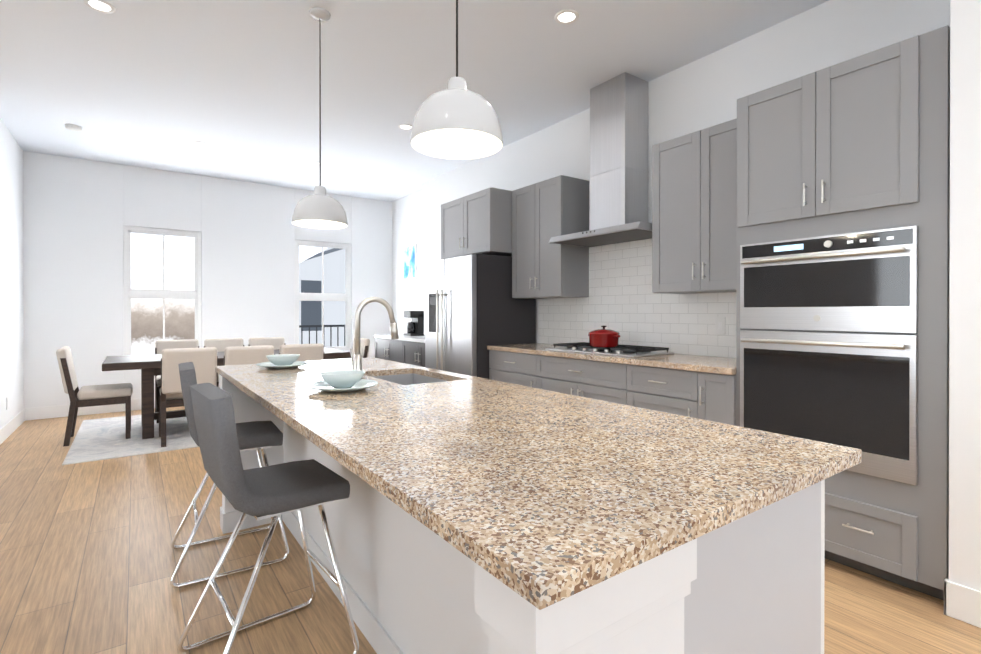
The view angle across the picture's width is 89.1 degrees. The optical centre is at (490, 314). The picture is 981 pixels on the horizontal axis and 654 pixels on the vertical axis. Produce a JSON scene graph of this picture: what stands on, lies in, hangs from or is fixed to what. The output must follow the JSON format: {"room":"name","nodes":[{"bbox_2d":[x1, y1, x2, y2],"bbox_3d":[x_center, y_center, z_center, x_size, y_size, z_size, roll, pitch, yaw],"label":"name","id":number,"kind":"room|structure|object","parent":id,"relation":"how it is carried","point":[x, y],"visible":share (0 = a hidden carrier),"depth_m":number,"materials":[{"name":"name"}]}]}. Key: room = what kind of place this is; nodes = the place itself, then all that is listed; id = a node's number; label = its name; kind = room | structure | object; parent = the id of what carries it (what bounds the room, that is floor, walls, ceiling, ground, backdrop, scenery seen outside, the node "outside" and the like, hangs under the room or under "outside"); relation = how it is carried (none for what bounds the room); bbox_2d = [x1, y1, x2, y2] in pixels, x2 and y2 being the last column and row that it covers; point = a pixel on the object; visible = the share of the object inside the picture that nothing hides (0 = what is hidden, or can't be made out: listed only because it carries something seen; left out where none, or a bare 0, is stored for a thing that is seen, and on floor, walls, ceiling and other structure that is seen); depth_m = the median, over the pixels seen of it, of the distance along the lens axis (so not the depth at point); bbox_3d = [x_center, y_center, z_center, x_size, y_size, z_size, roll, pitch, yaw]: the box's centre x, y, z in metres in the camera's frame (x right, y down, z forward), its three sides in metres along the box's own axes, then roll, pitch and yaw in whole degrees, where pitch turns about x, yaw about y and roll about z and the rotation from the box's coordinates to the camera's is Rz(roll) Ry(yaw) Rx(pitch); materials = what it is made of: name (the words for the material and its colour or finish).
{"room":"dining room and kitchen","nodes":[
{"label":"dining room and kitchen","id":0,"kind":"room"},
{"bbox_2d":[0,118,24,444],"bbox_3d":[-4.792,-0.319,4.850,0.135,3.050,1.835,0,0,-36],"label":"wall","id":1,"kind":"structure","parent":0,"point":[12,418],"depth_m":4.87,"materials":[{"name":"white paint"}]},
{"bbox_2d":[6,397,8,409],"bbox_3d":[-4.750,0.876,4.897,0.008,0.120,0.075,0,0,-36],"label":"outlet","id":2,"kind":"object","parent":1,"relation":"attached to","point":[7,403],"visible":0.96,"depth_m":4.88,"materials":[{"name":"white plastic"}]},
{"bbox_2d":[23,151,391,420],"bbox_3d":[-3.488,-0.326,6.982,4.730,3.050,0.160,0,0,-36],"label":"wall","id":3,"kind":"structure","parent":0,"point":[78,214],"depth_m":6.25,"materials":[{"name":"white paint"}]},
{"bbox_2d":[123,226,200,355],"bbox_3d":[-4.232,-0.260,6.451,0.838,1.678,0.060,0,0,-36],"label":"window","id":4,"kind":"structure","parent":3,"relation":"in","point":[163,293],"depth_m":6.41,"materials":[{"name":"white wood"}]},
{"bbox_2d":[294,240,350,350],"bbox_3d":[-2.572,-0.264,7.636,0.858,1.678,0.060,0,0,-36],"label":"window","id":5,"kind":"structure","parent":3,"relation":"in","point":[345,297],"depth_m":7.63,"materials":[{"name":"white wood"}]},
{"bbox_2d":[0,0,828,201],"bbox_3d":[-1.766,-1.882,1.206,8.790,0.100,11.675,0,0,-36],"label":"ceiling","id":6,"kind":"structure","parent":0,"point":[165,84],"depth_m":3.76,"materials":[{"name":"white paint"}]},
{"bbox_2d":[65,124,81,131],"bbox_3d":[-4.088,-1.827,4.884,0.132,0.034,0.132,0,0,-36],"label":"smoke detector","id":7,"kind":"object","parent":6,"relation":"attached to","point":[73,127],"visible":1,"depth_m":4.85,"materials":[{"name":"white plastic"}]},
{"bbox_2d":[84,0,115,13],"bbox_3d":[-2.324,-1.835,2.961,0.150,0.006,0.150,0,0,-36],"label":"recessed light","id":8,"kind":"object","parent":6,"relation":"in","point":[102,6],"visible":1,"depth_m":2.96,"materials":[{"name":"white"}]},
{"bbox_2d":[308,161,319,164],"bbox_3d":[-2.154,-1.845,6.080,0.150,0.006,0.150,0,0,-36],"label":"recessed light","id":9,"kind":"object","parent":6,"relation":"in","point":[313,163],"visible":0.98,"depth_m":6.09,"materials":[{"name":"white"}]},
{"bbox_2d":[292,7,347,228],"bbox_3d":[-1.041,-1.193,3.043,0.326,1.290,0.326,0,0,-36],"label":"pendant lamp","id":10,"kind":"object","parent":6,"relation":"hanging from","point":[319,208],"visible":1,"depth_m":2.99,"materials":[{"name":"white metal"}]},
{"bbox_2d":[398,124,412,129],"bbox_3d":[-0.831,-1.841,4.898,0.150,0.006,0.150,0,0,-36],"label":"recessed light","id":11,"kind":"object","parent":6,"relation":"in","point":[405,126],"visible":0.92,"depth_m":4.88,"materials":[{"name":"white"}]},
{"bbox_2d":[410,0,502,158],"bbox_3d":[-0.118,-1.214,1.749,0.326,1.240,0.326,0,0,-36],"label":"pendant lamp","id":12,"kind":"object","parent":6,"relation":"hanging from","point":[456,119],"visible":1,"depth_m":1.67,"materials":[{"name":"white metal"}]},
{"bbox_2d":[554,9,578,23],"bbox_3d":[0.470,-1.835,3.075,0.150,0.006,0.150,0,0,-36],"label":"recessed light","id":13,"kind":"object","parent":6,"relation":"in","point":[568,16],"visible":1,"depth_m":3.07,"materials":[{"name":"white"}]},
{"bbox_2d":[0,406,980,653],"bbox_3d":[-1.766,1.268,1.217,8.790,0.100,11.675,0,0,-36],"label":"floor","id":14,"kind":"structure","parent":0,"point":[89,557],"depth_m":2.26,"materials":[{"name":"brown wood"}]},
{"bbox_2d":[62,415,198,464],"bbox_3d":[-2.824,1.198,5.636,2.900,0.008,2.000,0,0,-36],"label":"dining rug","id":15,"kind":"object","parent":14,"relation":"on","point":[99,439],"visible":0.29,"depth_m":4.72,"materials":[{"name":"white carpet"}]},
{"bbox_2d":[56,346,132,446],"bbox_3d":[-3.807,0.754,4.816,0.561,0.886,0.450,0,0,-36],"label":"dining chair","id":16,"kind":"object","parent":15,"relation":"on","point":[99,395],"visible":1,"depth_m":4.66,"materials":[{"name":"beige fabric"}]},
{"bbox_2d":[155,339,198,422],"bbox_3d":[-3.620,0.750,5.786,0.450,0.886,0.561,0,0,-36],"label":"dining chair","id":17,"kind":"object","parent":15,"relation":"on","point":[160,345],"visible":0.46,"depth_m":5.87,"materials":[{"name":"beige fabric"}]},
{"bbox_2d":[159,347,217,446],"bbox_3d":[-2.911,0.754,4.792,0.450,0.886,0.561,0,0,-36],"label":"dining chair","id":18,"kind":"object","parent":15,"relation":"on","point":[204,361],"visible":0.54,"depth_m":4.56,"materials":[{"name":"beige fabric"}]},
{"bbox_2d":[204,338,243,386],"bbox_3d":[-3.213,0.749,6.076,0.450,0.886,0.561,0,0,-36],"label":"dining chair","id":19,"kind":"object","parent":15,"relation":"on","point":[220,345],"visible":0.15,"depth_m":6.22,"materials":[{"name":"beige fabric"}]},
{"bbox_2d":[102,347,350,438],"bbox_3d":[-2.847,0.819,5.563,2.320,0.750,0.950,0,0,-36],"label":"dining table","id":20,"kind":"object","parent":15,"relation":"on","point":[149,365],"visible":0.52,"depth_m":4.80,"materials":[{"name":"brown wood"}]},
{"bbox_2d":[218,345,274,387],"bbox_3d":[-2.493,0.753,5.066,0.450,0.886,0.561,0,0,-36],"label":"dining chair","id":21,"kind":"object","parent":15,"relation":"on","point":[239,355],"visible":0.19,"depth_m":4.83,"materials":[{"name":"beige fabric"}]},
{"bbox_2d":[248,337,285,348],"bbox_3d":[-2.806,0.748,6.367,0.450,0.886,0.561,0,0,-36],"label":"dining chair","id":22,"kind":"object","parent":15,"relation":"on","point":[276,342],"visible":0.08,"depth_m":6.54,"materials":[{"name":"beige fabric"}]},
{"bbox_2d":[279,343,323,360],"bbox_3d":[-2.097,0.752,5.373,0.450,0.886,0.561,0,0,-36],"label":"dining chair","id":23,"kind":"object","parent":15,"relation":"on","point":[310,352],"visible":0.17,"depth_m":5.17,"materials":[{"name":"beige fabric"}]},
{"bbox_2d":[350,338,369,358],"bbox_3d":[-1.858,0.749,6.269,0.561,0.886,0.450,0,0,-36],"label":"dining chair","id":24,"kind":"object","parent":15,"relation":"on","point":[364,346],"visible":0.1,"depth_m":6.24,"materials":[{"name":"beige fabric"}]},
{"bbox_2d":[170,362,288,587],"bbox_3d":[-1.315,0.729,2.501,0.494,0.967,0.448,0,0,-33],"label":"bar stool","id":25,"kind":"object","parent":14,"relation":"on","point":[257,436],"visible":0.73,"depth_m":2.40,"materials":[{"name":"grey fabric"}]},
{"bbox_2d":[177,383,358,653],"bbox_3d":[-0.789,0.731,1.764,0.494,0.967,0.448,0,0,-40],"label":"bar stool","id":26,"kind":"object","parent":14,"relation":"on","point":[276,491],"visible":1,"depth_m":1.67,"materials":[{"name":"grey fabric"}]},
{"bbox_2d":[375,338,397,361],"bbox_3d":[-1.078,0.762,6.680,0.618,0.874,0.926,0,0,-36],"label":"base cabinet","id":27,"kind":"object","parent":14,"relation":"on","point":[385,348],"depth_m":6.53,"materials":[{"name":"grey"}]},
{"bbox_2d":[398,338,424,366],"bbox_3d":[-0.600,0.764,6.010,0.618,0.874,0.926,0,0,-36],"label":"base cabinet","id":28,"kind":"object","parent":14,"relation":"on","point":[407,349],"depth_m":5.98,"materials":[{"name":"grey"}]},
{"bbox_2d":[374,334,424,341],"bbox_3d":[-0.843,0.305,6.341,0.628,0.039,1.750,0,0,-36],"label":"countertop","id":29,"kind":"structure","parent":28,"relation":"on","point":[408,338],"depth_m":6.14,"materials":[{"name":"white stone"}]},
{"bbox_2d":[404,311,423,335],"bbox_3d":[-1.015,0.119,6.592,0.200,0.330,0.200,0,0,-36],"label":"coffee maker","id":30,"kind":"object","parent":29,"relation":"on","point":[415,326],"visible":1,"depth_m":6.53,"materials":[{"name":"black plastic"}]},
{"bbox_2d":[425,254,535,378],"bbox_3d":[-0.149,0.322,5.141,0.836,1.765,0.910,0,0,-36],"label":"refrigerator","id":31,"kind":"object","parent":14,"relation":"on","point":[474,309],"visible":0.48,"depth_m":4.78,"materials":[{"name":"silver metal"}]},
{"bbox_2d":[489,350,528,386],"bbox_3d":[0.452,0.768,4.536,0.618,0.876,0.736,0,0,-36],"label":"base cabinet","id":32,"kind":"object","parent":14,"relation":"on","point":[508,367],"depth_m":4.40,"materials":[{"name":"grey wood"}]},
{"bbox_2d":[487,343,735,374],"bbox_3d":[0.905,0.313,3.873,0.636,0.038,2.338,0,0,-36],"label":"countertop","id":33,"kind":"structure","parent":32,"relation":"on","point":[713,364],"depth_m":3.34,"materials":[{"name":"stone"}]},
{"bbox_2d":[545,342,673,356],"bbox_3d":[0.906,0.270,3.909,0.470,0.046,0.900,0,0,-36],"label":"gas cooktop","id":34,"kind":"object","parent":33,"relation":"in","point":[621,350],"visible":0.94,"depth_m":3.72,"materials":[{"name":"silver metal"}]},
{"bbox_2d":[588,326,619,346],"bbox_3d":[0.869,0.166,3.814,0.232,0.160,0.280,0,0,-36],"label":"pot","id":35,"kind":"object","parent":34,"relation":"on","point":[603,337],"visible":1,"depth_m":3.73,"materials":[{"name":"red metal"}]},
{"bbox_2d":[218,373,824,653],"bbox_3d":[-0.381,0.774,1.985,0.906,0.884,2.768,0,0,-36],"label":"kitchen island","id":36,"kind":"object","parent":14,"relation":"on","point":[755,585],"depth_m":1.06,"materials":[{"name":"stone"}]},
{"bbox_2d":[215,357,861,612],"bbox_3d":[-0.374,0.315,1.989,0.955,0.030,2.820,0,0,-36],"label":"island countertop","id":37,"kind":"structure","parent":36,"relation":"on","point":[556,497],"depth_m":1.01,"materials":[{"name":"beige stone"}]},
{"bbox_2d":[256,354,308,368],"bbox_3d":[-1.158,0.263,2.781,0.276,0.068,0.276,0,0,-36],"label":"place setting","id":38,"kind":"object","parent":37,"relation":"on","point":[282,361],"visible":1,"depth_m":2.73,"materials":[{"name":"white ceramic"}]},
{"bbox_2d":[306,370,377,391],"bbox_3d":[-0.588,0.266,1.983,0.276,0.068,0.276,0,0,-36],"label":"place setting","id":39,"kind":"object","parent":37,"relation":"on","point":[343,381],"visible":1,"depth_m":1.95,"materials":[{"name":"white ceramic"}]},
{"bbox_2d":[350,297,398,377],"bbox_3d":[-0.557,0.107,2.394,0.239,0.382,0.084,0,0,-36],"label":"faucet","id":40,"kind":"object","parent":37,"relation":"on","point":[356,357],"visible":0.88,"depth_m":2.33,"materials":[{"name":"silver metal"}]},
{"bbox_2d":[373,373,445,384],"bbox_3d":[-0.399,0.431,2.432,0.346,0.203,0.586,0,0,-36],"label":"sink basin","id":41,"kind":"object","parent":37,"relation":"in","point":[407,379],"visible":0.04,"depth_m":2.71,"materials":[{"name":"silver metal"}]},
{"bbox_2d":[529,354,616,402],"bbox_3d":[0.900,0.770,3.908,0.618,0.876,1.033,0,0,-36],"label":"base cabinet","id":42,"kind":"object","parent":14,"relation":"on","point":[591,379],"depth_m":3.74,"materials":[{"name":"grey wood"}]},
{"bbox_2d":[617,363,684,415],"bbox_3d":[1.316,0.772,3.325,0.618,0.876,0.624,0,0,-36],"label":"base cabinet","id":43,"kind":"object","parent":14,"relation":"on","point":[646,387],"depth_m":3.19,"materials":[{"name":"grey wood"}]},
{"bbox_2d":[685,370,735,425],"bbox_3d":[1.517,0.773,3.043,0.618,0.876,0.274,0,0,-36],"label":"base cabinet","id":44,"kind":"object","parent":14,"relation":"on","point":[704,396],"depth_m":2.87,"materials":[{"name":"grey wood"}]},
{"bbox_2d":[736,25,949,599],"bbox_3d":[1.832,0.013,2.554,0.671,2.399,0.881,0,0,-36],"label":"tall cabinet","id":45,"kind":"object","parent":14,"relation":"on","point":[843,253],"visible":0.88,"depth_m":2.27,"materials":[{"name":"grey wood"}]},
{"bbox_2d":[392,0,949,357],"bbox_3d":[0.500,-0.321,5.227,0.278,3.050,7.610,0,0,-36],"label":"wall","id":46,"kind":"structure","parent":0,"point":[623,299],"depth_m":3.87,"materials":[{"name":"white paint"}]},
{"bbox_2d":[403,244,416,280],"bbox_3d":[-1.245,-0.794,7.678,0.027,0.540,0.440,0,0,-36],"label":"framed artwork","id":47,"kind":"object","parent":46,"relation":"attached to","point":[409,262],"visible":1,"depth_m":7.63,"materials":[{"name":"white"}]},
{"bbox_2d":[441,187,511,258],"bbox_3d":[-0.042,-0.895,5.213,0.630,0.600,0.930,0,0,-36],"label":"upper cabinet","id":48,"kind":"object","parent":46,"relation":"attached to","point":[479,222],"visible":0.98,"depth_m":4.86,"materials":[{"name":"grey wood"}]},
{"bbox_2d":[512,175,588,298],"bbox_3d":[0.533,-0.673,4.623,0.380,1.040,0.680,0,0,-36],"label":"upper cabinet","id":49,"kind":"object","parent":46,"relation":"attached to","point":[544,212],"visible":0.96,"depth_m":4.42,"materials":[{"name":"grey wood"}]},
{"bbox_2d":[549,72,651,246],"bbox_3d":[0.948,-1.215,3.934,0.499,1.246,0.910,0,0,-36],"label":"range hood","id":50,"kind":"object","parent":46,"relation":"attached to","point":[619,172],"visible":0.9,"depth_m":3.88,"materials":[{"name":"silver metal"}]},
{"bbox_2d":[652,118,736,293],"bbox_3d":[1.479,-0.669,3.297,0.380,1.040,0.738,0,0,-36],"label":"upper cabinet","id":51,"kind":"object","parent":46,"relation":"attached to","point":[694,212],"visible":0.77,"depth_m":3.23,"materials":[{"name":"grey wood"}]},
{"bbox_2d":[715,317,725,334],"bbox_3d":[1.592,0.081,3.449,0.008,0.120,0.075,0,0,-36],"label":"switch plate","id":52,"kind":"object","parent":46,"relation":"attached to","point":[720,325],"visible":1,"depth_m":3.44,"materials":[{"name":"white plastic"}]},
{"bbox_2d":[944,0,980,627],"bbox_3d":[3.395,-0.304,0.485,0.772,3.050,4.297,0,0,-36],"label":"wall","id":53,"kind":"structure","parent":0,"point":[962,592],"depth_m":1.97,"materials":[{"name":"white paint"}]},
{"label":"outside","id":54,"kind":"structure","parent":0,"visible":0},
{"bbox_2d":[131,233,326,353],"bbox_3d":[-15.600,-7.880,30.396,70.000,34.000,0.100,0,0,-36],"label":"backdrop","id":55,"kind":"structure","parent":54,"point":[146,273],"depth_m":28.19,"materials":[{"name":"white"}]},
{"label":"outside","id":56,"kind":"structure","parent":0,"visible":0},
{"bbox_2d":[299,248,344,346],"bbox_3d":[-4.084,-0.595,21.685,13.400,15.488,7.500,0,0,-36],"label":"building","id":57,"kind":"structure","parent":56,"point":[310,312],"depth_m":16.69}
]}

